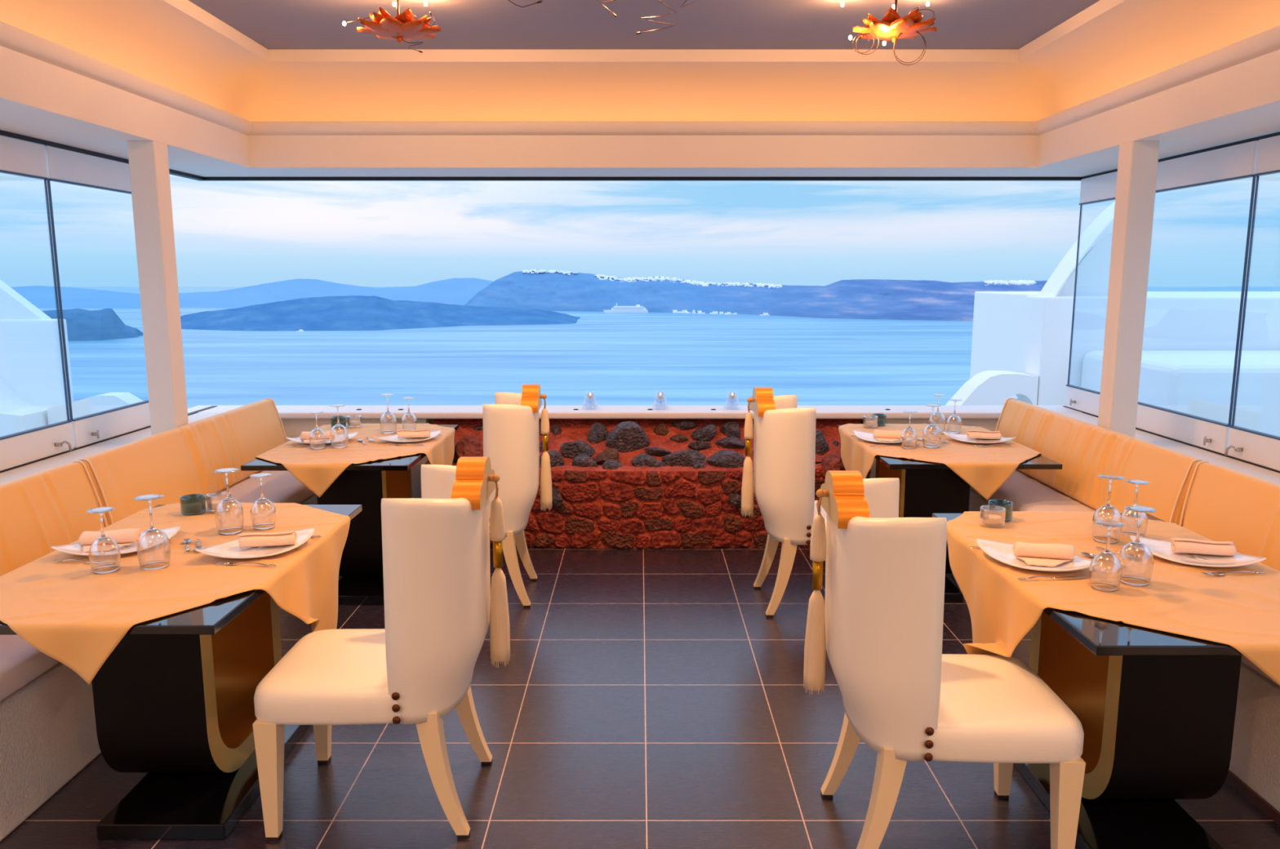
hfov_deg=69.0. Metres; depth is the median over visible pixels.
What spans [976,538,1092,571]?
plate
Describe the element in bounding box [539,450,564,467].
rock
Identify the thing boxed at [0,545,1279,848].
floor
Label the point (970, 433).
napkin
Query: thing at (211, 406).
trim
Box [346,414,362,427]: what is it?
candle jar
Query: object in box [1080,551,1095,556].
spoon
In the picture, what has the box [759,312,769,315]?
boat
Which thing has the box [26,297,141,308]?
low coast
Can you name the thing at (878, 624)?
dining chair
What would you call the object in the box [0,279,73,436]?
building
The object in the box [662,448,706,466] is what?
rock
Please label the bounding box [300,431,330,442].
napkin
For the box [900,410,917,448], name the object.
wine glass
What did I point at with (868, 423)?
candle
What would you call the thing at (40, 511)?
bench backrest
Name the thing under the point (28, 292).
slopes
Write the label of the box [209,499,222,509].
candle
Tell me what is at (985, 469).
tablecloth
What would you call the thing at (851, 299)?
cliffs
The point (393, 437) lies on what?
plate
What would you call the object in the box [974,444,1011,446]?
fork
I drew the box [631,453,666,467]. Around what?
rock
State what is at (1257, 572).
fork
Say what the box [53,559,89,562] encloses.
knife
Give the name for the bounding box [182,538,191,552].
spoon
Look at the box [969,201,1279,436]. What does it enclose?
house
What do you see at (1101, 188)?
window
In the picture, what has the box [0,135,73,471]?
window
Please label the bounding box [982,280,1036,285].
town
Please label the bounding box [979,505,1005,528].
candle jar
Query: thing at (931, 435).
wine glass
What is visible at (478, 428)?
rock
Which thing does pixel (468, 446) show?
rock
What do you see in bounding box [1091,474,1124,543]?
wine glass
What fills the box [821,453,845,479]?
rock
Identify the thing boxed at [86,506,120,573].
wine glass
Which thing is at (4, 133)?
trim
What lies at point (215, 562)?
fork
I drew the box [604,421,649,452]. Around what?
rock
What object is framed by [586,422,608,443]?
rock
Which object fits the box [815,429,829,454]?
rock
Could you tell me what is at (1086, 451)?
bench backrest
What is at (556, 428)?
rock
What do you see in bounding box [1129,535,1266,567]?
plate
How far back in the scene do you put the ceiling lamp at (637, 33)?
3.41 m
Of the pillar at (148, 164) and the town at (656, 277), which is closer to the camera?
the pillar at (148, 164)
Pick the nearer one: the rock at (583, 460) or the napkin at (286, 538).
the napkin at (286, 538)
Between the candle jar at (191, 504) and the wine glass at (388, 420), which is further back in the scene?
the wine glass at (388, 420)
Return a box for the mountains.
[178,277,493,307]
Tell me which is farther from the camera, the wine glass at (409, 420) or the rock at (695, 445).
the rock at (695, 445)
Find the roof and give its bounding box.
[46,392,142,424]
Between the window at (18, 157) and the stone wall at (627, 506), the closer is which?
the window at (18, 157)
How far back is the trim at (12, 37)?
5.82 m
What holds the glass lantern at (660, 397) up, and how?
on the trim at (285, 411)
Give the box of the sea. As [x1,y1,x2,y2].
[9,286,1279,408]
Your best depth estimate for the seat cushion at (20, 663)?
2.96 m
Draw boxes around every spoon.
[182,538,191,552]
[193,539,204,550]
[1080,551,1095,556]
[1095,546,1119,553]
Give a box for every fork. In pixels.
[213,561,276,566]
[387,443,423,445]
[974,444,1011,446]
[1200,570,1264,575]
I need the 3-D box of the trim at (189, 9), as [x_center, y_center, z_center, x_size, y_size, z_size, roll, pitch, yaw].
[0.020,-1.567,1.524,4.510,0.070,8.210,0,9,0]
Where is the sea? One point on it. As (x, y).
(624, 358)
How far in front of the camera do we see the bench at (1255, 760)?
3.07 m
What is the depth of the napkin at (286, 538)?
3.27 m
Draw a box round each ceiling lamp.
[342,0,440,53]
[508,0,542,7]
[597,0,617,17]
[635,0,676,34]
[840,0,937,65]
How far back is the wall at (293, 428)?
6.40 m
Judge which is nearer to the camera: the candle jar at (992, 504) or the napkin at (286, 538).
the napkin at (286, 538)
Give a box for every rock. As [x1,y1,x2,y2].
[453,435,481,462]
[472,424,483,431]
[539,440,548,452]
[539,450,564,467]
[551,424,561,435]
[551,488,562,506]
[560,440,595,458]
[572,453,596,466]
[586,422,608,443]
[592,448,618,463]
[601,459,622,469]
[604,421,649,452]
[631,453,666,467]
[643,447,671,456]
[653,422,668,435]
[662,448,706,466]
[669,434,688,442]
[671,420,696,430]
[688,441,711,449]
[690,424,716,442]
[693,462,706,469]
[706,449,744,468]
[714,436,745,448]
[720,421,740,438]
[728,493,741,506]
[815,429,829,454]
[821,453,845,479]
[832,440,838,445]
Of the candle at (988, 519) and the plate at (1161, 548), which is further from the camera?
the candle at (988, 519)
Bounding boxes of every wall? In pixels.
[279,418,1000,497]
[425,418,871,549]
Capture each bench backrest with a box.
[0,460,107,576]
[78,397,287,527]
[995,397,1203,526]
[1179,460,1279,571]
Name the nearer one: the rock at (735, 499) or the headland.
the rock at (735, 499)
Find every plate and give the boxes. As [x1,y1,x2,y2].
[50,526,180,555]
[195,528,314,558]
[285,431,359,444]
[373,430,441,442]
[853,430,918,443]
[942,431,1016,443]
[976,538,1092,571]
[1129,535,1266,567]
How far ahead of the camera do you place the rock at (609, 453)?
6.03 m
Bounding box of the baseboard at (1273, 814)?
[1225,769,1279,826]
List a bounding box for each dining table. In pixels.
[0,504,362,839]
[240,424,458,604]
[837,425,1062,602]
[932,513,1243,848]
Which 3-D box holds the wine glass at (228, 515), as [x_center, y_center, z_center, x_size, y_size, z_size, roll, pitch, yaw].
[-1.548,0.289,3.503,0.100,0.238,0.100,-6,11,-34]
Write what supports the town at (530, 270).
on the cliffs
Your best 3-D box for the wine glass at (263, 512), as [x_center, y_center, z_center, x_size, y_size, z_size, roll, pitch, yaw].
[-1.447,0.295,3.570,0.091,0.205,0.091,7,11,38]
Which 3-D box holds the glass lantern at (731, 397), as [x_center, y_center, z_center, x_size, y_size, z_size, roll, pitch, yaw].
[0.645,-0.171,6.513,0.120,0.120,0.120,0,9,0]
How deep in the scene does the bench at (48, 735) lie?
3.04 m
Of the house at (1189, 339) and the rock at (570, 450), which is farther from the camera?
the house at (1189, 339)
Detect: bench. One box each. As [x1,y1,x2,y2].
[0,493,317,841]
[968,488,1279,812]
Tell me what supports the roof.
attached to the building
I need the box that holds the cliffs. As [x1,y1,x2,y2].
[464,270,1047,320]
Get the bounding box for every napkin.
[78,528,141,552]
[237,530,297,547]
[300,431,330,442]
[396,429,430,438]
[872,429,902,441]
[966,430,1001,439]
[1012,541,1075,567]
[1170,537,1236,555]
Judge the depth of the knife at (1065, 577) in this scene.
2.97 m
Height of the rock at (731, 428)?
0.193 m
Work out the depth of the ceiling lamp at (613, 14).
3.40 m
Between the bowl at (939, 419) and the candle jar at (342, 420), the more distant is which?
the candle jar at (342, 420)
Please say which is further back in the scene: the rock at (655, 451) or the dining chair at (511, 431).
the rock at (655, 451)
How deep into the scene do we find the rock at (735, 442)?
6.18 m
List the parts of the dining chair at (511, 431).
backrest, leg, leg, knob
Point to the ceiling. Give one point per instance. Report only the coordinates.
(272, 24)
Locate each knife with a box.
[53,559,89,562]
[869,444,901,446]
[1017,575,1086,580]
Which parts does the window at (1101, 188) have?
rail, rail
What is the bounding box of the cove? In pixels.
[0,0,1279,121]
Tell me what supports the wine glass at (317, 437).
on the tablecloth at (317, 469)
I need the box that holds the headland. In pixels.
[42,307,142,341]
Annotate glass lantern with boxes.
[582,391,598,408]
[652,391,668,409]
[723,391,740,408]
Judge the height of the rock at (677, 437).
0.124 m
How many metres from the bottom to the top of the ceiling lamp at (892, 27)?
0.356 m
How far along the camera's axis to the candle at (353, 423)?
5.98 m
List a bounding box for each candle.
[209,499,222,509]
[348,420,359,426]
[864,420,875,426]
[982,514,1001,524]
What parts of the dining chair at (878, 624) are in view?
cord, knob, leg, leg, backrest, leg, seat, leg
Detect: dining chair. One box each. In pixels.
[252,457,510,840]
[482,384,552,608]
[741,386,826,617]
[803,470,1085,848]
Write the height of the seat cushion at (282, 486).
0.111 m
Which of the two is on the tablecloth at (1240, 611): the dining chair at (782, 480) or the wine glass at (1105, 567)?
the wine glass at (1105, 567)
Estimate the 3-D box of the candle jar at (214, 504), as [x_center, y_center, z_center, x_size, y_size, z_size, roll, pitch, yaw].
[-1.738,0.320,3.845,0.094,0.070,0.094,0,9,0]
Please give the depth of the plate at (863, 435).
5.52 m
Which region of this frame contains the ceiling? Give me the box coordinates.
[188,0,1099,48]
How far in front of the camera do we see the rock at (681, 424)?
6.38 m
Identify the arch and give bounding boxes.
[945,370,1039,405]
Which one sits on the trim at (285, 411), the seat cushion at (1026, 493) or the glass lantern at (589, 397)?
the glass lantern at (589, 397)
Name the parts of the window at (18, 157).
rail, rail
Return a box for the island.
[180,295,580,331]
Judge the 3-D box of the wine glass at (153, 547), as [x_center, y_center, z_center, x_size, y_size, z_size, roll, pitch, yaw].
[-1.612,0.356,3.078,0.100,0.238,0.100,-3,9,-17]
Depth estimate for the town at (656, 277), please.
4263.60 m
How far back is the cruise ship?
4019.98 m
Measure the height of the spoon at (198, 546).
0.009 m
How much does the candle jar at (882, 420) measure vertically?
0.070 m
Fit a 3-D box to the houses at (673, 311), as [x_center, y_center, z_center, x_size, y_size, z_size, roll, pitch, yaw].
[274.422,-480.171,3972.171,263.681,13.359,165.687,0,9,0]
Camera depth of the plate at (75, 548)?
3.25 m
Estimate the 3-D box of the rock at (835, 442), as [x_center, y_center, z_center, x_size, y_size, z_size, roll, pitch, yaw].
[1.310,0.134,6.247,0.047,0.062,0.053,1,9,4]
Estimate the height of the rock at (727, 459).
0.218 m
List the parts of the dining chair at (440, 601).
leg, leg, seat, backrest, leg, leg, knob, cord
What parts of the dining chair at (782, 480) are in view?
knob, leg, leg, backrest, seat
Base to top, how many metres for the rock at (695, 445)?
0.102 m
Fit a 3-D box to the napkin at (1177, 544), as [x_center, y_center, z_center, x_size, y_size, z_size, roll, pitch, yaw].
[1.935,0.415,3.222,0.191,0.051,0.127,2,9,15]
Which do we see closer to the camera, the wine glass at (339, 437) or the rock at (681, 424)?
the wine glass at (339, 437)
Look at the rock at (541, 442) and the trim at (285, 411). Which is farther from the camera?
the trim at (285, 411)
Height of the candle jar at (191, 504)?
0.070 m
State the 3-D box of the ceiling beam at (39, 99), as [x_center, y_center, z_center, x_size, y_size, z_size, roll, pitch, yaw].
[0.020,-1.374,1.555,6.240,0.850,9.940,0,9,0]
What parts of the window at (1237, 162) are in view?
rail, rail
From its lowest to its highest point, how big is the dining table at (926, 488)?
0.750 m
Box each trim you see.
[0,21,1279,135]
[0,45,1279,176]
[0,129,1279,180]
[0,405,217,473]
[160,0,1128,62]
[187,405,1082,418]
[1062,405,1279,473]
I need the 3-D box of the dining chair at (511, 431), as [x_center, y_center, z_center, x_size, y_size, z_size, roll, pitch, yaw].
[-0.855,0.357,5.019,0.760,1.150,0.544,0,9,-2]
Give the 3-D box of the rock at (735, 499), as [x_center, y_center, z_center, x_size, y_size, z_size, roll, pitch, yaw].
[0.596,0.475,5.880,0.089,0.112,0.088,-4,10,-21]
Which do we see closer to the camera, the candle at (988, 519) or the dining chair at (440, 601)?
the dining chair at (440, 601)
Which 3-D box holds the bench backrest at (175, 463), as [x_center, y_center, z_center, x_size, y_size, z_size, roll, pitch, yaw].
[-2.392,0.181,5.111,0.172,0.394,2.080,0,9,0]
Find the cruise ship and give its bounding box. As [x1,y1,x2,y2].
[603,302,648,312]
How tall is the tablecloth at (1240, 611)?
0.466 m
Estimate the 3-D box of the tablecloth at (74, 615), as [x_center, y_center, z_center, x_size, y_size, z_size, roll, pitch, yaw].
[-1.603,0.652,3.329,0.940,0.436,1.486,0,9,0]
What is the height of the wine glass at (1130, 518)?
0.205 m
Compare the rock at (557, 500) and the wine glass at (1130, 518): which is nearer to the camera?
the wine glass at (1130, 518)
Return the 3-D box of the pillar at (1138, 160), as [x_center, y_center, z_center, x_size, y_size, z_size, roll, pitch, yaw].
[2.842,0.202,1.986,0.675,2.402,9.060,0,9,0]
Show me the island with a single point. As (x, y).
(345, 313)
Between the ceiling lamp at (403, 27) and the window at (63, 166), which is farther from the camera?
the window at (63, 166)
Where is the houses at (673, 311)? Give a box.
[672,310,737,314]
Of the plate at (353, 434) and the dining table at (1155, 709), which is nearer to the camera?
the dining table at (1155, 709)
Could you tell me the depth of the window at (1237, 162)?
4.99 m
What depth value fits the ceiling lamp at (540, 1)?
3.40 m
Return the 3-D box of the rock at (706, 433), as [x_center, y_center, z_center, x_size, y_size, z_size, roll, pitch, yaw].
[0.434,0.072,6.312,0.202,0.214,0.190,1,9,9]
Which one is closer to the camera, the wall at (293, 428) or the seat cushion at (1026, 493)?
the seat cushion at (1026, 493)
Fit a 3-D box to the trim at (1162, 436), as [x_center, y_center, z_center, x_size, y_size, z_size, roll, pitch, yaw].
[3.030,0.584,2.117,0.036,0.006,9.160,0,9,0]
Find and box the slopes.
[11,285,140,299]
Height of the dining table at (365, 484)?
0.750 m
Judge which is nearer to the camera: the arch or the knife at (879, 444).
the knife at (879, 444)
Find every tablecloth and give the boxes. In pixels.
[0,502,350,684]
[254,422,454,497]
[838,423,1041,500]
[946,510,1279,684]
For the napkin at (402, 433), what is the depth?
5.49 m
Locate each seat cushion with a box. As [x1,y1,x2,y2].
[0,635,59,702]
[204,471,314,503]
[969,469,1096,511]
[1240,655,1279,686]
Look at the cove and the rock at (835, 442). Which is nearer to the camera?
the cove
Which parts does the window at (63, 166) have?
rail, rail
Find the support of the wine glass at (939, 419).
on the tablecloth at (985, 469)
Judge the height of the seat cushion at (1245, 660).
0.110 m
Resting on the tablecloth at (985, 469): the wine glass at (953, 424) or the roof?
the wine glass at (953, 424)
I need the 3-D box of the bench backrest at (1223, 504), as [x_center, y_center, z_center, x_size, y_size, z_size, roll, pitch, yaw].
[2.387,0.492,3.141,0.182,0.394,1.854,0,9,0]
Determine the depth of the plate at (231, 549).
3.25 m
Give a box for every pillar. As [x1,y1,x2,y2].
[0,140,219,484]
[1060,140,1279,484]
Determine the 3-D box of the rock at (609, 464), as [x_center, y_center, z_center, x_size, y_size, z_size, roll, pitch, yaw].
[-0.182,0.272,5.955,0.142,0.139,0.149,-1,9,-4]
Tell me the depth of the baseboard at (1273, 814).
3.06 m
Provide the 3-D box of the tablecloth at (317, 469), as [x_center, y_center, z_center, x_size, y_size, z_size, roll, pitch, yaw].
[-1.623,0.302,5.525,0.911,0.431,1.441,0,9,0]
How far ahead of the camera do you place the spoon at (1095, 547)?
3.28 m
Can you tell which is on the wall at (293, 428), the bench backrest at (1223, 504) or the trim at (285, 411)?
the trim at (285, 411)
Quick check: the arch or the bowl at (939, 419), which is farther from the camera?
the arch
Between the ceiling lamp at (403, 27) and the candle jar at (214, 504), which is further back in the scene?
the ceiling lamp at (403, 27)
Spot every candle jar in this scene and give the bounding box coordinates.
[179,493,206,515]
[205,491,231,512]
[330,415,346,427]
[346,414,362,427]
[862,415,878,427]
[871,413,886,426]
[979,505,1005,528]
[986,499,1013,521]
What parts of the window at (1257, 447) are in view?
rail, rail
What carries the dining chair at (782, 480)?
on the floor
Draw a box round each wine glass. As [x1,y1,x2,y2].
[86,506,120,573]
[134,493,170,569]
[213,467,244,534]
[249,473,275,529]
[308,411,325,449]
[329,404,348,448]
[380,393,396,433]
[401,397,416,430]
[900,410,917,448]
[922,404,941,448]
[928,394,946,434]
[946,399,962,433]
[1089,520,1124,591]
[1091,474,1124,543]
[1118,505,1155,586]
[1120,479,1149,537]
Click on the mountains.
(455, 291)
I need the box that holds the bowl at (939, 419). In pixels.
[928,406,946,434]
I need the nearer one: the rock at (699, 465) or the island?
the rock at (699, 465)
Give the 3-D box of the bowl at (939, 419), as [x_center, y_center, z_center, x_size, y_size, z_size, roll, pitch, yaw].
[1.837,-0.035,5.750,0.100,0.178,0.100,-6,11,-34]
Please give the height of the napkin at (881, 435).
0.051 m
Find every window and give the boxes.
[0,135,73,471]
[44,145,151,448]
[1065,171,1117,416]
[1135,140,1258,454]
[1224,135,1279,471]
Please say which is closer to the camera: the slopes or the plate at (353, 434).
the plate at (353, 434)
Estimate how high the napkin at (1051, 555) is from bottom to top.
0.051 m
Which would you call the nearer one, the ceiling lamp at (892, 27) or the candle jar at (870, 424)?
the ceiling lamp at (892, 27)
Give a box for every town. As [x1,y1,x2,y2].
[522,269,577,275]
[594,274,782,288]
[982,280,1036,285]
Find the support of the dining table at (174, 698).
on the floor
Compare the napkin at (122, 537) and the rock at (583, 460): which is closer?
the napkin at (122, 537)
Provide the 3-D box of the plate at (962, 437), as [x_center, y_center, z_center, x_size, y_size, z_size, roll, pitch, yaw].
[1.985,0.076,5.459,0.410,0.041,0.276,5,10,28]
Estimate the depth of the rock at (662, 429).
6.35 m

